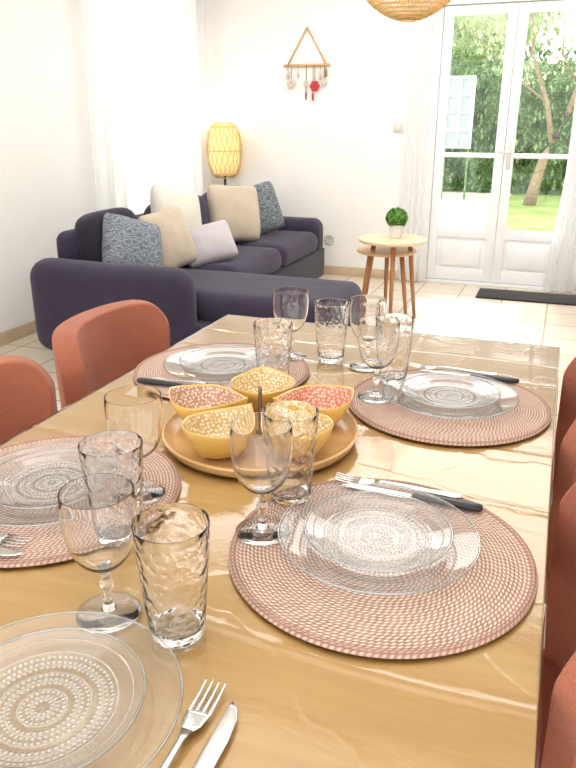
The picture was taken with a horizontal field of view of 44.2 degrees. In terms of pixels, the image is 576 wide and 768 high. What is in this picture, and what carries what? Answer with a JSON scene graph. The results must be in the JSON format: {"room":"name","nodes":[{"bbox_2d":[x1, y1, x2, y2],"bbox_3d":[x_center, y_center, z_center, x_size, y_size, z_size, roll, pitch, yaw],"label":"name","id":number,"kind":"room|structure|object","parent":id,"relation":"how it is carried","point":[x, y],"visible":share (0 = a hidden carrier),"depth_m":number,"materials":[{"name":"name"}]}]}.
{"room":"dining room","nodes":[
{"label":"dining room","id":0,"kind":"room"},
{"bbox_2d":[0,0,96,332],"bbox_3d":[-2.171,-1.117,3.131,0.200,2.520,7.700,7,22,19],"label":"wall","id":1,"kind":"structure","parent":0,"point":[47,184],"depth_m":4.43,"materials":[{"name":"white paint"}]},
{"bbox_2d":[0,320,36,346],"bbox_3d":[-2.125,0.078,3.388,0.012,0.080,7.400,7,22,19],"label":"baseboard","id":2,"kind":"structure","parent":1,"relation":"attached to","point":[21,331],"depth_m":4.45,"materials":[{"name":"beige tile"}]},
{"bbox_3d":[-1.026,-3.035,5.005,0.024,0.023,1.850,7,22,19],"label":"curtain rod","id":3,"kind":"object","parent":1,"relation":"attached to","visible":0},
{"bbox_2d":[80,0,211,214],"bbox_3d":[-1.007,-1.938,5.470,0.142,2.360,1.660,7,22,19],"label":"curtain","id":4,"kind":"object","parent":3,"relation":"hanging from","point":[146,60],"visible":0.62,"depth_m":5.23,"materials":[{"name":"fabric"}]},
{"bbox_2d":[0,274,575,620],"bbox_3d":[0.497,0.451,2.649,5.700,0.100,7.700,7,22,19],"label":"floor","id":5,"kind":"structure","parent":0,"point":[543,324],"depth_m":4.88,"materials":[{"name":"beige tile"}]},
{"bbox_2d":[0,355,56,442],"bbox_3d":[-0.496,0.402,1.460,0.480,0.826,0.493,7,22,19],"label":"dining chair","id":6,"kind":"object","parent":5,"relation":"on","point":[27,390],"visible":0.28,"depth_m":1.53,"materials":[{"name":"fabric"}]},
{"bbox_2d":[52,300,169,408],"bbox_3d":[-0.317,0.226,1.933,0.480,0.826,0.493,7,22,19],"label":"dining chair","id":7,"kind":"object","parent":5,"relation":"on","point":[92,348],"visible":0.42,"depth_m":1.88,"materials":[{"name":"fabric"}]},
{"bbox_2d":[30,185,361,349],"bbox_3d":[-0.175,-0.832,4.777,1.712,0.811,2.703,7,22,19],"label":"sofa","id":8,"kind":"object","parent":5,"relation":"on","point":[75,282],"visible":0.46,"depth_m":3.83,"materials":[{"name":"fabric"}]},
{"bbox_2d":[75,207,136,261],"bbox_3d":[-1.035,-0.830,4.163,0.180,0.380,0.500,-5,17,23],"label":"cushion","id":9,"kind":"object","parent":8,"relation":"on","point":[88,228],"depth_m":3.94,"materials":[{"name":"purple fabric"}]},
{"bbox_2d":[102,213,161,265],"bbox_3d":[-0.884,-0.771,4.032,0.429,0.404,0.223,-17,27,-38],"label":"cushion","id":10,"kind":"object","parent":8,"relation":"on","point":[125,240],"visible":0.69,"depth_m":3.94,"materials":[{"name":"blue fabric"}]},
{"bbox_2d":[138,206,196,267],"bbox_3d":[-0.722,-0.870,4.273,0.210,0.373,0.341,14,25,33],"label":"cushion","id":11,"kind":"object","parent":8,"relation":"on","point":[178,246],"visible":0.69,"depth_m":4.22,"materials":[{"name":"beige fabric"}]},
{"bbox_2d":[150,184,201,227],"bbox_3d":[-0.714,-1.074,4.559,0.199,0.423,0.446,15,25,35],"label":"cushion","id":12,"kind":"object","parent":8,"relation":"on","point":[162,197],"visible":0.44,"depth_m":4.48,"materials":[{"name":"beige fabric"}]},
{"bbox_2d":[143,195,209,224],"bbox_3d":[-0.731,-1.075,4.816,0.180,0.380,0.740,-3,18,23],"label":"cushion","id":13,"kind":"object","parent":8,"relation":"on","point":[205,217],"depth_m":4.95,"materials":[{"name":"fabric"}]},
{"bbox_2d":[188,220,237,267],"bbox_3d":[-0.507,-0.887,4.487,0.363,0.272,0.199,-9,22,-24],"label":"cushion","id":14,"kind":"object","parent":8,"relation":"on","point":[214,241],"visible":0.74,"depth_m":4.43,"materials":[{"name":"grey fabric"}]},
{"bbox_2d":[202,185,242,200],"bbox_3d":[-0.457,-1.331,5.500,0.180,0.380,0.780,-3,18,23],"label":"cushion","id":15,"kind":"object","parent":8,"relation":"on","point":[204,195],"depth_m":5.18,"materials":[{"name":"fabric"}]},
{"bbox_2d":[180,245,280,274],"bbox_3d":[-0.488,-0.800,4.821,0.684,0.186,0.826,7,22,19],"label":"seat cushion","id":16,"kind":"object","parent":8,"relation":"on","point":[249,259],"depth_m":4.70,"materials":[{"name":"fabric"}]},
{"bbox_2d":[207,185,259,241],"bbox_3d":[-0.392,-1.238,5.145,0.410,0.408,0.222,-10,23,-25],"label":"cushion","id":17,"kind":"object","parent":8,"relation":"on","point":[238,206],"visible":0.83,"depth_m":5.07,"materials":[{"name":"beige fabric"}]},
{"bbox_2d":[253,181,284,234],"bbox_3d":[-0.241,-1.350,5.497,0.430,0.413,0.210,-10,23,-25],"label":"cushion","id":18,"kind":"object","parent":8,"relation":"on","point":[271,217],"visible":0.48,"depth_m":5.46,"materials":[{"name":"fabric"}]},
{"bbox_2d":[180,268,361,322],"bbox_3d":[-0.354,-0.501,4.037,1.469,0.174,0.645,7,22,19],"label":"cushion","id":19,"kind":"object","parent":8,"relation":"on","point":[219,293],"depth_m":3.79,"materials":[{"name":"fabric"}]},
{"bbox_2d":[235,230,316,267],"bbox_3d":[-0.203,-1.065,5.532,0.685,0.184,0.805,7,22,19],"label":"seat cushion","id":20,"kind":"object","parent":8,"relation":"on","point":[297,248],"depth_m":5.38,"materials":[{"name":"fabric"}]},
{"bbox_2d":[206,122,241,184],"bbox_3d":[-0.551,-1.637,6.273,0.317,1.274,0.317,-7,22,-19],"label":"floor lamp","id":21,"kind":"object","parent":5,"relation":"on","point":[224,150],"visible":0.96,"depth_m":6.04,"materials":[{"name":"wicker"}]},
{"bbox_2d":[0,315,557,767],"bbox_3d":[-0.026,0.467,1.392,0.931,0.750,1.618,7,22,19],"label":"dining table","id":22,"kind":"object","parent":5,"relation":"on","point":[299,703],"visible":0.48,"depth_m":0.76,"materials":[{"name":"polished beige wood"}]},
{"bbox_2d":[0,314,559,767],"bbox_3d":[-0.026,0.137,1.269,0.941,0.053,1.632,7,22,19],"label":"table cover","id":23,"kind":"object","parent":22,"relation":"on","point":[226,316],"visible":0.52,"depth_m":1.61,"materials":[{"name":"clear plastic"}]},
{"bbox_2d":[0,435,180,567],"bbox_3d":[-0.370,0.166,1.105,0.404,0.008,0.404,7,22,19],"label":"placemat","id":24,"kind":"object","parent":23,"relation":"on","point":[46,546],"visible":0.6,"depth_m":1.11,"materials":[{"name":"pink wicker"}]},
{"bbox_2d":[0,546,23,555],"bbox_3d":[-0.452,0.210,0.963,0.218,0.010,0.020,7,22,19],"label":"table knife","id":25,"kind":"object","parent":24,"relation":"on","point":[4,551],"visible":1,"depth_m":0.93,"materials":[{"name":"metal"}]},
{"bbox_2d":[0,532,31,546],"bbox_3d":[-0.444,0.202,0.985,0.200,0.008,0.025,7,22,19],"label":"fork","id":26,"kind":"object","parent":24,"relation":"on","point":[3,536],"visible":1,"depth_m":0.96,"materials":[{"name":"metal"}]},
{"bbox_2d":[0,442,66,526],"bbox_3d":[-0.369,0.154,1.106,0.273,0.015,0.273,7,22,19],"label":"dinner plate","id":27,"kind":"object","parent":24,"relation":"on","point":[66,442],"visible":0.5,"depth_m":1.09,"materials":[{"name":"clear glass"}]},
{"bbox_2d":[0,447,78,509],"bbox_3d":[-0.369,0.147,1.103,0.201,0.014,0.201,7,22,19],"label":"dessert plate","id":28,"kind":"object","parent":27,"relation":"on","point":[58,447],"visible":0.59,"depth_m":1.09,"materials":[{"name":"clear glass"}]},
{"bbox_2d":[77,430,142,514],"bbox_3d":[-0.232,0.144,0.951,0.083,0.144,0.083,7,22,19],"label":"drinking glass","id":29,"kind":"object","parent":24,"relation":"on","point":[120,452],"visible":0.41,"depth_m":0.93,"materials":[{"name":"clear glass"}]},
{"bbox_2d":[104,385,165,504],"bbox_3d":[-0.227,0.092,1.062,0.084,0.163,0.084,7,22,19],"label":"wine glass","id":30,"kind":"object","parent":24,"relation":"on","point":[138,409],"visible":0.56,"depth_m":1.03,"materials":[{"name":"clear glass"}]},
{"bbox_2d":[104,385,162,457],"bbox_3d":[-0.227,0.062,1.051,0.084,0.099,0.084,7,22,19],"label":"bowl","id":31,"kind":"object","parent":30,"relation":"on","point":[138,409],"depth_m":1.02,"materials":[{"name":"clear glass"}]},
{"bbox_2d":[0,611,183,767],"bbox_3d":[-0.239,0.315,0.690,0.273,0.015,0.273,7,22,19],"label":"dinner plate","id":32,"kind":"object","parent":23,"relation":"on","point":[63,611],"visible":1,"depth_m":0.74,"materials":[{"name":"clear glass"}]},
{"bbox_2d":[0,627,146,767],"bbox_3d":[-0.239,0.308,0.688,0.201,0.014,0.201,7,22,19],"label":"dessert plate","id":33,"kind":"object","parent":32,"relation":"on","point":[61,627],"visible":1,"depth_m":0.64,"materials":[{"name":"clear glass"}]},
{"bbox_2d":[57,473,141,633],"bbox_3d":[-0.211,0.193,0.809,0.084,0.163,0.084,7,22,19],"label":"wine glass","id":34,"kind":"object","parent":23,"relation":"on","point":[96,512],"visible":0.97,"depth_m":0.79,"materials":[{"name":"clear glass"}]},
{"bbox_2d":[57,473,136,572],"bbox_3d":[-0.211,0.164,0.798,0.084,0.099,0.084,7,22,19],"label":"bowl","id":35,"kind":"object","parent":34,"relation":"on","point":[96,512],"depth_m":0.77,"materials":[{"name":"clear glass"}]},
{"bbox_2d":[131,503,209,648],"bbox_3d":[-0.125,0.214,0.780,0.083,0.144,0.083,7,22,19],"label":"drinking glass","id":36,"kind":"object","parent":23,"relation":"on","point":[171,540],"visible":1,"depth_m":0.76,"materials":[{"name":"clear glass"}]},
{"bbox_2d":[160,677,226,767],"bbox_3d":[-0.106,0.338,0.639,0.025,0.008,0.200,7,22,18],"label":"fork","id":37,"kind":"object","parent":23,"relation":"on","point":[193,719],"visible":1,"depth_m":0.68,"materials":[{"name":"metal"}]},
{"bbox_2d":[193,701,237,767],"bbox_3d":[-0.086,0.350,0.605,0.020,0.010,0.218,7,22,18],"label":"table knife","id":38,"kind":"object","parent":23,"relation":"on","point":[217,742],"visible":1,"depth_m":0.66,"materials":[{"name":"metal"}]},
{"bbox_2d":[133,342,309,398],"bbox_3d":[-0.152,-0.034,1.639,0.404,0.008,0.404,7,22,19],"label":"placemat","id":39,"kind":"object","parent":23,"relation":"on","point":[153,366],"visible":0.53,"depth_m":1.67,"materials":[{"name":"pink wicker"}]},
{"bbox_2d":[137,377,181,386],"bbox_3d":[-0.225,0.003,1.516,0.218,0.010,0.020,7,22,18],"label":"table knife","id":40,"kind":"object","parent":39,"relation":"on","point":[140,379],"visible":0.48,"depth_m":1.53,"materials":[{"name":"metal"}]},
{"bbox_2d":[152,377,231,388],"bbox_3d":[-0.208,-0.004,1.535,0.200,0.008,0.025,7,22,19],"label":"fork","id":41,"kind":"object","parent":39,"relation":"on","point":[159,378],"visible":0.49,"depth_m":1.54,"materials":[{"name":"metal"}]},
{"bbox_2d":[164,344,253,382],"bbox_3d":[-0.150,-0.046,1.639,0.273,0.015,0.273,7,22,19],"label":"dinner plate","id":42,"kind":"object","parent":39,"relation":"on","point":[195,379],"visible":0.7,"depth_m":1.54,"materials":[{"name":"clear glass"}]},
{"bbox_2d":[179,346,256,373],"bbox_3d":[-0.150,-0.052,1.637,0.201,0.014,0.201,7,22,19],"label":"dessert plate","id":43,"kind":"object","parent":42,"relation":"on","point":[247,369],"visible":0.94,"depth_m":1.62,"materials":[{"name":"clear glass"}]},
{"bbox_2d":[253,318,292,374],"bbox_3d":[-0.031,-0.059,1.495,0.083,0.144,0.083,7,22,19],"label":"drinking glass","id":44,"kind":"object","parent":39,"relation":"on","point":[272,336],"visible":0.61,"depth_m":1.46,"materials":[{"name":"clear glass"}]},
{"bbox_2d":[273,287,308,361],"bbox_3d":[0.006,-0.142,1.689,0.084,0.163,0.084,7,22,19],"label":"wine glass","id":45,"kind":"object","parent":39,"relation":"on","point":[290,303],"visible":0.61,"depth_m":1.65,"materials":[{"name":"clear glass"}]},
{"bbox_2d":[273,287,308,331],"bbox_3d":[0.006,-0.172,1.678,0.084,0.099,0.084,7,22,19],"label":"bowl","id":46,"kind":"object","parent":45,"relation":"on","point":[290,303],"depth_m":1.64,"materials":[{"name":"clear glass"}]},
{"bbox_2d":[162,386,358,477],"bbox_3d":[-0.050,0.050,1.282,0.356,0.100,0.356,7,22,19],"label":"serving tray","id":47,"kind":"object","parent":23,"relation":"on","point":[344,434],"visible":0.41,"depth_m":1.23,"materials":[{"name":"brown wood"}]},
{"bbox_2d":[168,384,247,419],"bbox_3d":[-0.155,0.044,1.317,0.125,0.065,0.124,-10,23,-24],"label":"bowl","id":48,"kind":"object","parent":47,"relation":"on","point":[186,400],"visible":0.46,"depth_m":1.35,"materials":[{"name":"yellow ceramic"}]},
{"bbox_2d":[182,403,253,459],"bbox_3d":[-0.116,0.088,1.200,0.125,0.065,0.124,-3,21,-8],"label":"bowl","id":49,"kind":"object","parent":47,"relation":"on","point":[207,432],"visible":0.72,"depth_m":1.23,"materials":[{"name":"yellow ceramic"}]},
{"bbox_2d":[230,366,295,412],"bbox_3d":[-0.048,0.018,1.387,0.124,0.065,0.127,-17,27,-39],"label":"bowl","id":50,"kind":"object","parent":47,"relation":"on","point":[274,382],"visible":0.61,"depth_m":1.42,"materials":[{"name":"yellow ceramic"}]},
{"bbox_2d":[267,403,333,455],"bbox_3d":[0.015,0.088,1.200,0.124,0.065,0.126,3,21,7],"label":"bowl","id":51,"kind":"object","parent":47,"relation":"on","point":[325,423],"visible":0.21,"depth_m":1.20,"materials":[{"name":"yellow ceramic"}]},
{"bbox_2d":[273,384,353,424],"bbox_3d":[0.056,0.046,1.315,0.124,0.065,0.126,11,23,27],"label":"bowl","id":52,"kind":"object","parent":47,"relation":"on","point":[333,401],"visible":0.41,"depth_m":1.35,"materials":[{"name":"yellow ceramic"}]},
{"bbox_2d":[314,298,349,363],"bbox_3d":[0.103,-0.124,1.686,0.083,0.144,0.083,7,22,19],"label":"drinking glass","id":53,"kind":"object","parent":23,"relation":"on","point":[331,314],"visible":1,"depth_m":1.66,"materials":[{"name":"clear glass"}]},
{"bbox_2d":[349,295,386,371],"bbox_3d":[0.183,-0.118,1.641,0.084,0.163,0.084,7,22,19],"label":"wine glass","id":54,"kind":"object","parent":23,"relation":"on","point":[361,306],"visible":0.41,"depth_m":1.61,"materials":[{"name":"clear glass"}]},
{"bbox_2d":[349,295,386,336],"bbox_3d":[0.183,-0.147,1.630,0.084,0.099,0.084,7,22,19],"label":"bowl","id":55,"kind":"object","parent":54,"relation":"on","point":[361,306],"depth_m":1.60,"materials":[{"name":"clear glass"}]},
{"bbox_2d":[228,478,537,658],"bbox_3d":[0.123,0.224,0.950,0.404,0.008,0.404,7,22,19],"label":"placemat","id":56,"kind":"object","parent":23,"relation":"on","point":[495,592],"visible":0.94,"depth_m":0.90,"materials":[{"name":"pink wicker"}]},
{"bbox_2d":[230,412,292,545],"bbox_3d":[-0.035,0.129,0.963,0.084,0.163,0.084,7,22,19],"label":"wine glass","id":57,"kind":"object","parent":56,"relation":"on","point":[261,443],"visible":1,"depth_m":0.94,"materials":[{"name":"clear glass"}]},
{"bbox_2d":[230,412,292,494],"bbox_3d":[-0.035,0.100,0.952,0.084,0.099,0.084,7,22,19],"label":"bowl","id":58,"kind":"object","parent":57,"relation":"on","point":[261,443],"depth_m":0.92,"materials":[{"name":"clear glass"}]},
{"bbox_2d":[262,400,318,506],"bbox_3d":[0.003,0.106,1.053,0.083,0.144,0.083,7,22,19],"label":"drinking glass","id":59,"kind":"object","parent":56,"relation":"on","point":[304,416],"visible":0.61,"depth_m":1.04,"materials":[{"name":"clear glass"}]},
{"bbox_2d":[277,483,480,595],"bbox_3d":[0.122,0.206,0.966,0.273,0.015,0.273,7,22,19],"label":"dinner plate","id":60,"kind":"object","parent":56,"relation":"on","point":[380,483],"visible":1,"depth_m":0.95,"materials":[{"name":"clear glass"}]},
{"bbox_2d":[304,492,453,572],"bbox_3d":[0.122,0.200,0.963,0.201,0.014,0.201,7,22,19],"label":"dessert plate","id":61,"kind":"object","parent":60,"relation":"on","point":[355,492],"visible":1,"depth_m":0.93,"materials":[{"name":"clear glass"}]},
{"bbox_2d":[333,472,461,498],"bbox_3d":[0.169,0.157,1.104,0.200,0.008,0.025,6,21,16],"label":"fork","id":62,"kind":"object","parent":56,"relation":"on","point":[360,480],"visible":1,"depth_m":1.10,"materials":[{"name":"metal"}]},
{"bbox_2d":[339,483,482,511],"bbox_3d":[0.183,0.168,1.075,0.218,0.010,0.020,8,22,20],"label":"table knife","id":63,"kind":"object","parent":56,"relation":"on","point":[456,503],"visible":0.94,"depth_m":1.06,"materials":[{"name":"metal"}]},
{"bbox_2d":[349,369,551,446],"bbox_3d":[0.325,0.038,1.446,0.404,0.008,0.404,7,22,19],"label":"placemat","id":64,"kind":"object","parent":23,"relation":"on","point":[532,415],"visible":0.84,"depth_m":1.40,"materials":[{"name":"pink wicker"}]},
{"bbox_2d":[357,316,399,402],"bbox_3d":[0.182,-0.050,1.442,0.084,0.163,0.084,7,22,19],"label":"wine glass","id":65,"kind":"object","parent":64,"relation":"on","point":[378,337],"visible":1,"depth_m":1.41,"materials":[{"name":"clear glass"}]},
{"bbox_2d":[357,316,399,368],"bbox_3d":[0.182,-0.080,1.431,0.084,0.099,0.084,7,22,19],"label":"bowl","id":66,"kind":"object","parent":65,"relation":"on","point":[378,337],"depth_m":1.40,"materials":[{"name":"clear glass"}]},
{"bbox_2d":[377,313,414,384],"bbox_3d":[0.228,-0.074,1.534,0.083,0.144,0.083,7,22,19],"label":"drinking glass","id":67,"kind":"object","parent":64,"relation":"on","point":[396,372],"visible":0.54,"depth_m":1.51,"materials":[{"name":"clear glass"}]},
{"bbox_2d":[383,371,517,419],"bbox_3d":[0.332,0.023,1.455,0.273,0.015,0.273,7,22,19],"label":"dinner plate","id":68,"kind":"object","parent":64,"relation":"on","point":[514,391],"visible":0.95,"depth_m":1.36,"materials":[{"name":"clear glass"}]},
{"bbox_2d":[400,373,499,407],"bbox_3d":[0.332,0.017,1.453,0.201,0.014,0.201,7,22,19],"label":"dessert plate","id":69,"kind":"object","parent":68,"relation":"on","point":[448,388],"visible":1,"depth_m":1.43,"materials":[{"name":"clear glass"}]},
{"bbox_2d":[409,362,497,374],"bbox_3d":[0.374,-0.035,1.616,0.200,0.008,0.025,6,21,16],"label":"fork","id":70,"kind":"object","parent":64,"relation":"on","point":[413,364],"visible":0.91,"depth_m":1.62,"materials":[{"name":"metal"}]},
{"bbox_2d":[419,369,518,382],"bbox_3d":[0.400,-0.021,1.577,0.218,0.010,0.020,8,22,21],"label":"table knife","id":71,"kind":"object","parent":64,"relation":"on","point":[480,376],"visible":0.98,"depth_m":1.56,"materials":[{"name":"metal"}]},
{"bbox_2d":[403,297,522,342],"bbox_3d":[1.003,-0.281,4.453,0.780,0.007,2.100,7,22,19],"label":"rug","id":72,"kind":"object","parent":5,"relation":"on","point":[434,316],"visible":0.43,"depth_m":4.90,"materials":[{"name":"white fabric"}]},
{"bbox_2d":[357,245,416,313],"bbox_3d":[0.664,-0.688,4.858,0.400,0.472,0.400,7,22,19],"label":"side table","id":73,"kind":"object","parent":72,"relation":"on","point":[401,252],"visible":0.7,"depth_m":4.76,"materials":[{"name":"brown wood"}]},
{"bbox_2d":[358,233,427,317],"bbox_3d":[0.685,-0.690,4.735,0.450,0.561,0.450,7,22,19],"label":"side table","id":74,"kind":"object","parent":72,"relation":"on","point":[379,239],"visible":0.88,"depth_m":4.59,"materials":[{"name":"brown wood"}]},
{"bbox_2d":[385,207,408,237],"bbox_3d":[0.710,-1.060,4.632,0.159,0.199,0.158,7,22,19],"label":"potted plant","id":75,"kind":"object","parent":74,"relation":"on","point":[396,219],"visible":1,"depth_m":4.60,"materials":[{"name":"green plant"}]},
{"bbox_2d":[475,288,575,305],"bbox_3d":[1.892,-0.676,5.500,0.820,0.012,0.320,7,22,19],"label":"doormat","id":76,"kind":"object","parent":5,"relation":"on","point":[487,293],"visible":1,"depth_m":5.49,"materials":[{"name":"black rubber"}]},
{"bbox_2d":[535,483,575,767],"bbox_3d":[0.254,0.551,1.062,0.480,0.826,0.493,7,22,19],"label":"dining chair","id":77,"kind":"object","parent":5,"relation":"on","point":[558,716],"visible":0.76,"depth_m":1.08,"materials":[{"name":"fabric"}]},
{"bbox_2d":[544,357,575,603],"bbox_3d":[0.475,0.344,1.615,0.480,0.826,0.493,7,22,19],"label":"dining chair","id":78,"kind":"object","parent":5,"relation":"on","point":[564,478],"visible":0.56,"depth_m":1.38,"materials":[{"name":"fabric"}]},
{"bbox_2d":[204,0,410,269],"bbox_3d":[1.813,-1.996,5.483,5.700,2.520,0.200,7,22,19],"label":"wall","id":79,"kind":"structure","parent":0,"point":[334,158],"depth_m":5.92,"materials":[{"name":"white paint"}]},
{"bbox_2d":[283,27,330,100],"bbox_3d":[0.151,-2.606,5.781,0.400,0.554,0.039,7,22,19],"label":"wall hanging","id":80,"kind":"object","parent":79,"relation":"attached to","point":[314,85],"depth_m":5.79,"materials":[{"name":"brown wood"}]},
{"bbox_2d":[324,234,333,244],"bbox_3d":[0.362,-1.267,6.215,0.090,0.090,0.014,7,22,19],"label":"wall socket","id":81,"kind":"object","parent":79,"relation":"attached to","point":[329,239],"visible":1,"depth_m":6.21,"materials":[{"name":"plastic"}]},
{"bbox_2d":[393,122,402,131],"bbox_3d":[0.886,-2.068,5.703,0.080,0.080,0.018,7,22,19],"label":"light switch","id":82,"kind":"object","parent":79,"relation":"attached to","point":[397,126],"visible":1,"depth_m":5.70,"materials":[{"name":"plastic"}]},
{"bbox_2d":[324,265,569,292],"bbox_3d":[1.776,-0.828,5.814,5.500,0.080,0.012,7,22,19],"label":"baseboard","id":83,"kind":"structure","parent":79,"relation":"attached to","point":[329,270],"depth_m":6.23,"materials":[{"name":"beige tile"}]},
{"bbox_2d":[426,2,519,281],"bbox_3d":[1.440,-1.853,5.629,0.536,2.070,0.050,7,22,19],"label":"door","id":84,"kind":"structure","parent":79,"relation":"in","point":[457,253],"depth_m":5.69,"materials":[{"name":"white paint"}]},
{"bbox_2d":[423,0,556,289],"bbox_3d":[1.696,-1.838,5.543,1.200,2.160,0.120,7,22,19],"label":"trim","id":85,"kind":"structure","parent":79,"relation":"attached to","point":[452,2],"depth_m":5.70,"materials":[{"name":"white paint"}]},
{"bbox_2d":[491,0,575,285],"bbox_3d":[1.913,-1.782,5.437,0.586,2.070,0.101,7,22,19],"label":"door","id":86,"kind":"structure","parent":79,"relation":"in","point":[520,256],"depth_m":5.63,"materials":[{"name":"white paint"}]},
{"bbox_3d":[1.684,-3.018,4.959,1.850,0.023,0.024,7,22,19],"label":"curtain rod","id":87,"kind":"object","parent":79,"relation":"attached to","visible":0},
{"bbox_2d":[396,0,440,281],"bbox_3d":[1.029,-1.987,5.608,0.230,2.365,0.054,7,22,19],"label":"curtain","id":88,"kind":"object","parent":87,"relation":"hanging from","point":[423,45],"visible":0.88,"depth_m":5.60,"materials":[{"name":"fabric"}]},
{"bbox_2d":[541,120,575,293],"bbox_3d":[2.222,-1.831,5.189,0.420,2.365,0.064,7,22,19],"label":"curtain","id":89,"kind":"object","parent":87,"relation":"hanging from","point":[560,273],"visible":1,"depth_m":5.50,"materials":[{"name":"fabric"}]},
{"bbox_3d":[0.497,-1.994,1.735,5.700,0.100,7.700,7,22,19],"label":"ceiling","id":90,"kind":"structure","parent":0,"visible":0},
{"bbox_2d":[367,0,450,21],"bbox_3d":[0.690,-2.405,3.955,0.535,0.684,0.535,-14,25,-33],"label":"pendant lamp","id":91,"kind":"object","parent":90,"relation":"hanging from","point":[404,16],"visible":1,"depth_m":3.98,"materials":[{"name":"wicker"}]},
{"label":"outside","id":92,"kind":"structure","parent":0,"visible":0},
{"bbox_2d":[443,191,561,250],"bbox_3d":[4.985,-3.336,12.948,30.000,0.100,16.000,7,22,19],"label":"ground","id":93,"kind":"structure","parent":92,"point":[542,216],"depth_m":10.88,"materials":[{"name":"green plant"}]},
{"bbox_2d":[439,192,511,280],"bbox_3d":[2.667,-2.273,9.940,8.100,0.024,8.400,7,22,19],"label":"paving","id":94,"kind":"object","parent":93,"relation":"on","point":[471,212],"visible":0.09,"depth_m":11.10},
{"bbox_2d":[441,75,476,199],"bbox_3d":[2.933,-4.237,12.303,0.490,2.040,0.050,7,22,19],"label":"screen","id":95,"kind":"object","parent":94,"relation":"on","point":[462,89],"visible":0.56,"depth_m":12.15,"materials":[{"name":"white"}]},
{"bbox_2d":[452,12,563,65],"bbox_3d":[3.676,-6.594,14.988,3.861,4.616,1.717,7,22,19],"label":"tree","id":96,"kind":"object","parent":93,"relation":"on","point":[464,37],"visible":0.13,"depth_m":14.13,"materials":[{"name":"green plant"}]},
{"bbox_2d":[443,45,575,193],"bbox_3d":[5.296,-4.889,13.249,14.007,2.680,1.444,7,22,19],"label":"hedge","id":97,"kind":"object","parent":93,"relation":"on","point":[531,134],"visible":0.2,"depth_m":13.40,"materials":[{"name":"green plant"}]},
{"bbox_2d":[473,5,575,205],"bbox_3d":[4.402,-4.734,11.407,2.978,3.674,1.841,7,22,19],"label":"tree","id":98,"kind":"object","parent":93,"relation":"on","point":[530,199],"visible":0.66,"depth_m":11.41,"materials":[{"name":"green plant"}]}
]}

